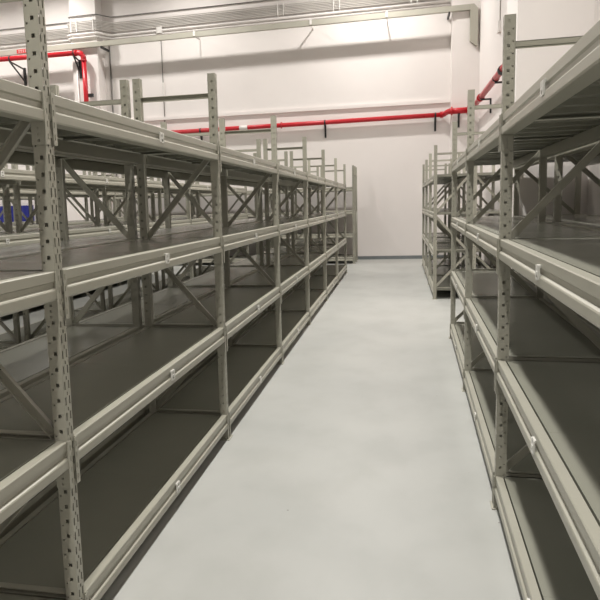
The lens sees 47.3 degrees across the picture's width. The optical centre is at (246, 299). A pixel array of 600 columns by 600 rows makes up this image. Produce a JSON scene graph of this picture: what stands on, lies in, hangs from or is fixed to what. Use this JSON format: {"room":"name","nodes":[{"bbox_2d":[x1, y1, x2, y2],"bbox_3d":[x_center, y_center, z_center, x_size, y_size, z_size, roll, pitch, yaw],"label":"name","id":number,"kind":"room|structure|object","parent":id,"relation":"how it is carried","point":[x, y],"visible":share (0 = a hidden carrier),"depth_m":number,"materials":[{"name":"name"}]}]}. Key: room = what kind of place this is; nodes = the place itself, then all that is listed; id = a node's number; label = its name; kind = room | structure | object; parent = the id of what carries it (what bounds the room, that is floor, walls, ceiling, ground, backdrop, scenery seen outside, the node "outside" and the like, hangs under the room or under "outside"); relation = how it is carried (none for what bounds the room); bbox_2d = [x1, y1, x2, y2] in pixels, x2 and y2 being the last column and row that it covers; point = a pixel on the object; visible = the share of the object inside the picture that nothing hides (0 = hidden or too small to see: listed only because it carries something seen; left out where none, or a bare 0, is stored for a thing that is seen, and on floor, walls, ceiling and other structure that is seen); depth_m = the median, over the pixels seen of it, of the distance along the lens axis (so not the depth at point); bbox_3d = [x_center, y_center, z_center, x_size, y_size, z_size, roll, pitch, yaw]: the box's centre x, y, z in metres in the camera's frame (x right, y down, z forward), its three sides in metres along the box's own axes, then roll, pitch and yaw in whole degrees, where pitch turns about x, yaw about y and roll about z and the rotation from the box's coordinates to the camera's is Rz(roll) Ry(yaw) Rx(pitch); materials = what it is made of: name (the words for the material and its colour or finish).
{"room":"warehouse","nodes":[
{"label":"warehouse","id":0,"kind":"room"},
{"bbox_2d":[69,0,112,219],"bbox_3d":[-4.073,-5.733,17.659,0.700,9.600,0.400,0,8,13],"label":"column","id":1,"kind":"structure","parent":0,"point":[94,56],"depth_m":17.42,"materials":[{"name":"paint"}]},
{"bbox_2d":[76,62,79,101],"bbox_3d":[-4.268,-3.573,17.789,0.036,5.100,0.036,0,8,13],"label":"conduit","id":2,"kind":"object","parent":1,"relation":"attached to","point":[77,62],"visible":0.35,"depth_m":17.50,"materials":[{"name":"white paint"}]},
{"bbox_2d":[0,0,450,255],"bbox_3d":[-1.861,-5.776,17.472,15.200,9.600,0.200,0,8,13],"label":"wall","id":3,"kind":"structure","parent":0,"point":[403,59],"depth_m":16.77,"materials":[{"name":"paint"}]},
{"bbox_2d":[0,50,93,101],"bbox_3d":[-6.508,-5.293,18.132,5.440,2.153,0.662,0,8,13],"label":"pipe","id":4,"kind":"object","parent":3,"relation":"attached to","point":[82,67],"visible":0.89,"depth_m":17.31,"materials":[{"name":"red metal"}]},
{"bbox_2d":[17,49,25,53],"bbox_3d":[-5.788,-6.419,17.594,0.320,0.095,0.020,0,8,13],"label":"sign","id":5,"kind":"object","parent":4,"relation":"attached to","point":[20,50],"visible":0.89,"depth_m":17.59,"materials":[{"name":"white paint"}]},
{"bbox_2d":[109,46,116,175],"bbox_3d":[-3.470,-3.956,17.970,0.036,5.360,0.036,0,8,13],"label":"conduit","id":6,"kind":"object","parent":3,"relation":"attached to","point":[109,46],"visible":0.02,"depth_m":17.71,"materials":[{"name":"grey metal"}]},
{"bbox_2d":[0,0,270,30],"bbox_3d":[-2.276,-7.226,17.012,14.190,0.188,0.426,0,8,13],"label":"cable","id":7,"kind":"object","parent":3,"relation":"attached to","point":[260,0],"visible":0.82,"depth_m":17.20,"materials":[{"name":"white"}]},
{"bbox_2d":[161,42,164,121],"bbox_3d":[-2.143,-5.562,17.447,0.030,2.400,0.030,0,8,13],"label":"conduit","id":8,"kind":"object","parent":3,"relation":"attached to","point":[161,42],"visible":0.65,"depth_m":17.43,"materials":[{"name":"grey metal"}]},
{"bbox_2d":[0,0,421,44],"bbox_3d":[-2.270,-6.970,17.040,14.190,0.407,0.475,0,8,13],"label":"bundle","id":9,"kind":"object","parent":3,"relation":"attached to","point":[70,29],"visible":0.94,"depth_m":16.96,"materials":[{"name":"white paint"}]},
{"bbox_2d":[0,0,450,48],"bbox_3d":[-2.268,-6.771,17.046,14.191,0.226,0.464,0,8,13],"label":"conduit","id":10,"kind":"object","parent":3,"relation":"attached to","point":[440,1],"visible":0.87,"depth_m":16.72,"materials":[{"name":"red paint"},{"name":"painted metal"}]},
{"bbox_2d":[156,26,162,32],"bbox_3d":[-2.237,-6.817,17.234,0.210,0.150,0.090,0,8,13],"label":"junction box","id":11,"kind":"object","parent":10,"relation":"attached to","point":[158,29],"visible":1,"depth_m":17.18,"materials":[{"name":"white paint"}]},
{"bbox_2d":[0,4,450,50],"bbox_3d":[-2.264,-6.693,17.067,14.190,0.206,0.444,0,8,13],"label":"conduit","id":12,"kind":"object","parent":3,"relation":"attached to","point":[69,39],"visible":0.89,"depth_m":16.73,"materials":[{"name":"grey metal"}]},
{"bbox_2d":[0,4,477,56],"bbox_3d":[-1.978,-6.178,17.064,14.731,0.915,0.523,0,8,13],"label":"cable tray","id":13,"kind":"object","parent":3,"relation":"attached to","point":[473,9],"visible":0.84,"depth_m":16.15,"materials":[{"name":"white paint"}]},
{"bbox_2d":[144,99,449,120],"bbox_3d":[0.563,-4.682,16.964,8.650,0.080,0.050,0,8,13],"label":"trim","id":14,"kind":"structure","parent":3,"relation":"attached to","point":[439,100],"depth_m":16.75,"materials":[{"name":"paint"}]},
{"bbox_2d":[170,65,501,140],"bbox_3d":[-0.082,-3.575,12.514,9.180,0.530,9.240,0,8,13],"label":"pipe","id":15,"kind":"object","parent":3,"relation":"attached to","point":[494,80],"visible":0.69,"depth_m":16.31,"materials":[{"name":"red metal"}]},
{"bbox_2d":[358,255,446,258],"bbox_3d":[0.681,-1.050,17.484,8.650,0.079,0.014,0,8,13],"label":"baseboard","id":16,"kind":"structure","parent":3,"relation":"attached to","point":[411,256],"depth_m":16.81,"materials":[{"name":"paint"}]},
{"bbox_2d":[0,258,522,599],"bbox_3d":[-4.112,0.623,7.314,15.200,0.150,22.600,0,8,13],"label":"floor","id":17,"kind":"structure","parent":0,"point":[356,469],"depth_m":3.49,"materials":[{"name":"white concrete"}]},
{"bbox_2d":[0,205,34,221],"bbox_3d":[-6.998,-1.766,18.818,2.580,1.610,0.030,0,8,13],"label":"partition panel","id":18,"kind":"object","parent":17,"relation":"on","point":[25,208],"visible":0.15,"depth_m":18.53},
{"bbox_2d":[0,197,35,223],"bbox_3d":[-4.656,-1.342,13.171,0.532,2.171,4.090,0,8,13],"label":"storage rack","id":19,"kind":"object","parent":17,"relation":"on","point":[11,198],"visible":0.02,"depth_m":13.11,"materials":[{"name":"metal"}]},
{"bbox_2d":[0,165,127,225],"bbox_3d":[-3.421,-1.202,11.883,0.532,2.171,6.090,0,8,13],"label":"storage rack","id":20,"kind":"object","parent":17,"relation":"on","point":[27,166],"visible":0.13,"depth_m":11.70,"materials":[{"name":"metal"}]},
{"bbox_2d":[0,166,154,321],"bbox_3d":[-2.869,-1.203,11.760,0.532,2.171,6.090,0,8,13],"label":"storage rack","id":21,"kind":"object","parent":17,"relation":"on","point":[114,195],"visible":0.12,"depth_m":11.37,"materials":[{"name":"metal"}]},
{"bbox_2d":[0,163,213,350],"bbox_3d":[-1.849,-0.923,9.505,0.532,2.171,10.090,0,8,13],"label":"storage rack","id":22,"kind":"object","parent":17,"relation":"on","point":[9,338],"visible":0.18,"depth_m":8.48,"materials":[{"name":"metal"}]},
{"bbox_2d":[0,164,248,340],"bbox_3d":[-1.297,-0.924,9.382,0.532,2.171,10.090,0,8,13],"label":"storage rack","id":23,"kind":"object","parent":17,"relation":"on","point":[15,177],"visible":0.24,"depth_m":7.39,"materials":[{"name":"metal"}]},
{"bbox_2d":[0,79,319,538],"bbox_3d":[-0.268,-0.644,7.125,0.532,2.171,14.090,0,8,13],"label":"storage rack","id":24,"kind":"object","parent":17,"relation":"on","point":[27,362],"visible":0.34,"depth_m":4.21,"materials":[{"name":"metal"}]},
{"bbox_2d":[0,0,347,599],"bbox_3d":[0.254,-0.644,7.009,0.532,2.171,14.090,0,8,13],"label":"storage rack","id":25,"kind":"object","parent":17,"relation":"on","point":[78,541],"visible":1,"depth_m":3.07,"materials":[{"name":"metal"}]},
{"bbox_2d":[107,165,356,264],"bbox_3d":[-0.414,-1.994,16.614,6.090,2.254,0.532,0,8,13],"label":"storage rack","id":26,"kind":"object","parent":17,"relation":"on","point":[353,188],"visible":0.34,"depth_m":16.13,"materials":[{"name":"metal"}]},
{"bbox_2d":[117,166,357,263],"bbox_3d":[-0.289,-2.072,17.155,6.090,2.254,0.532,0,8,13],"label":"storage rack","id":27,"kind":"object","parent":17,"relation":"on","point":[194,198],"visible":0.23,"depth_m":16.75,"materials":[{"name":"metal"}]},
{"bbox_2d":[421,145,466,298],"bbox_3d":[3.471,-1.460,12.171,0.532,2.171,5.340,0,8,13],"label":"storage rack","id":28,"kind":"object","parent":17,"relation":"on","point":[437,270],"visible":0.82,"depth_m":11.29,"materials":[{"name":"metal"}]},
{"bbox_2d":[448,163,499,268],"bbox_3d":[3.994,-1.460,12.057,0.532,2.171,5.340,0,8,13],"label":"storage rack","id":29,"kind":"object","parent":17,"relation":"on","point":[481,178],"visible":0.2,"depth_m":11.08,"materials":[{"name":"metal"}]},
{"bbox_2d":[449,14,599,599],"bbox_3d":[1.610,-0.260,3.919,0.562,2.171,6.117,0,8,14],"label":"storage rack","id":30,"kind":"object","parent":17,"relation":"on","point":[530,370],"visible":1,"depth_m":2.86,"materials":[{"name":"metal"}]},
{"bbox_2d":[512,141,599,337],"bbox_3d":[2.212,-0.258,3.771,0.632,2.171,6.117,0,8,14],"label":"storage rack","id":31,"kind":"object","parent":17,"relation":"on","point":[591,222],"visible":0.24,"depth_m":4.91,"materials":[{"name":"metal"}]},
{"bbox_2d":[450,0,479,256],"bbox_3d":[5.006,-5.740,15.643,0.600,9.600,0.400,0,8,13],"label":"column","id":32,"kind":"structure","parent":0,"point":[465,56],"depth_m":15.52,"materials":[{"name":"paint"}]},
{"bbox_2d":[477,0,599,268],"bbox_3d":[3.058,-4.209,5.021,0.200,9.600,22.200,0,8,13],"label":"wall","id":33,"kind":"structure","parent":0,"point":[491,43],"depth_m":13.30,"materials":[{"name":"paint"}]},
{"bbox_2d":[497,0,500,33],"bbox_3d":[4.460,-7.410,11.921,0.050,5.240,0.160,0,8,13],"label":"conduit","id":34,"kind":"object","parent":33,"relation":"attached to","point":[499,21],"visible":1,"depth_m":12.20,"materials":[{"name":"white paint"}]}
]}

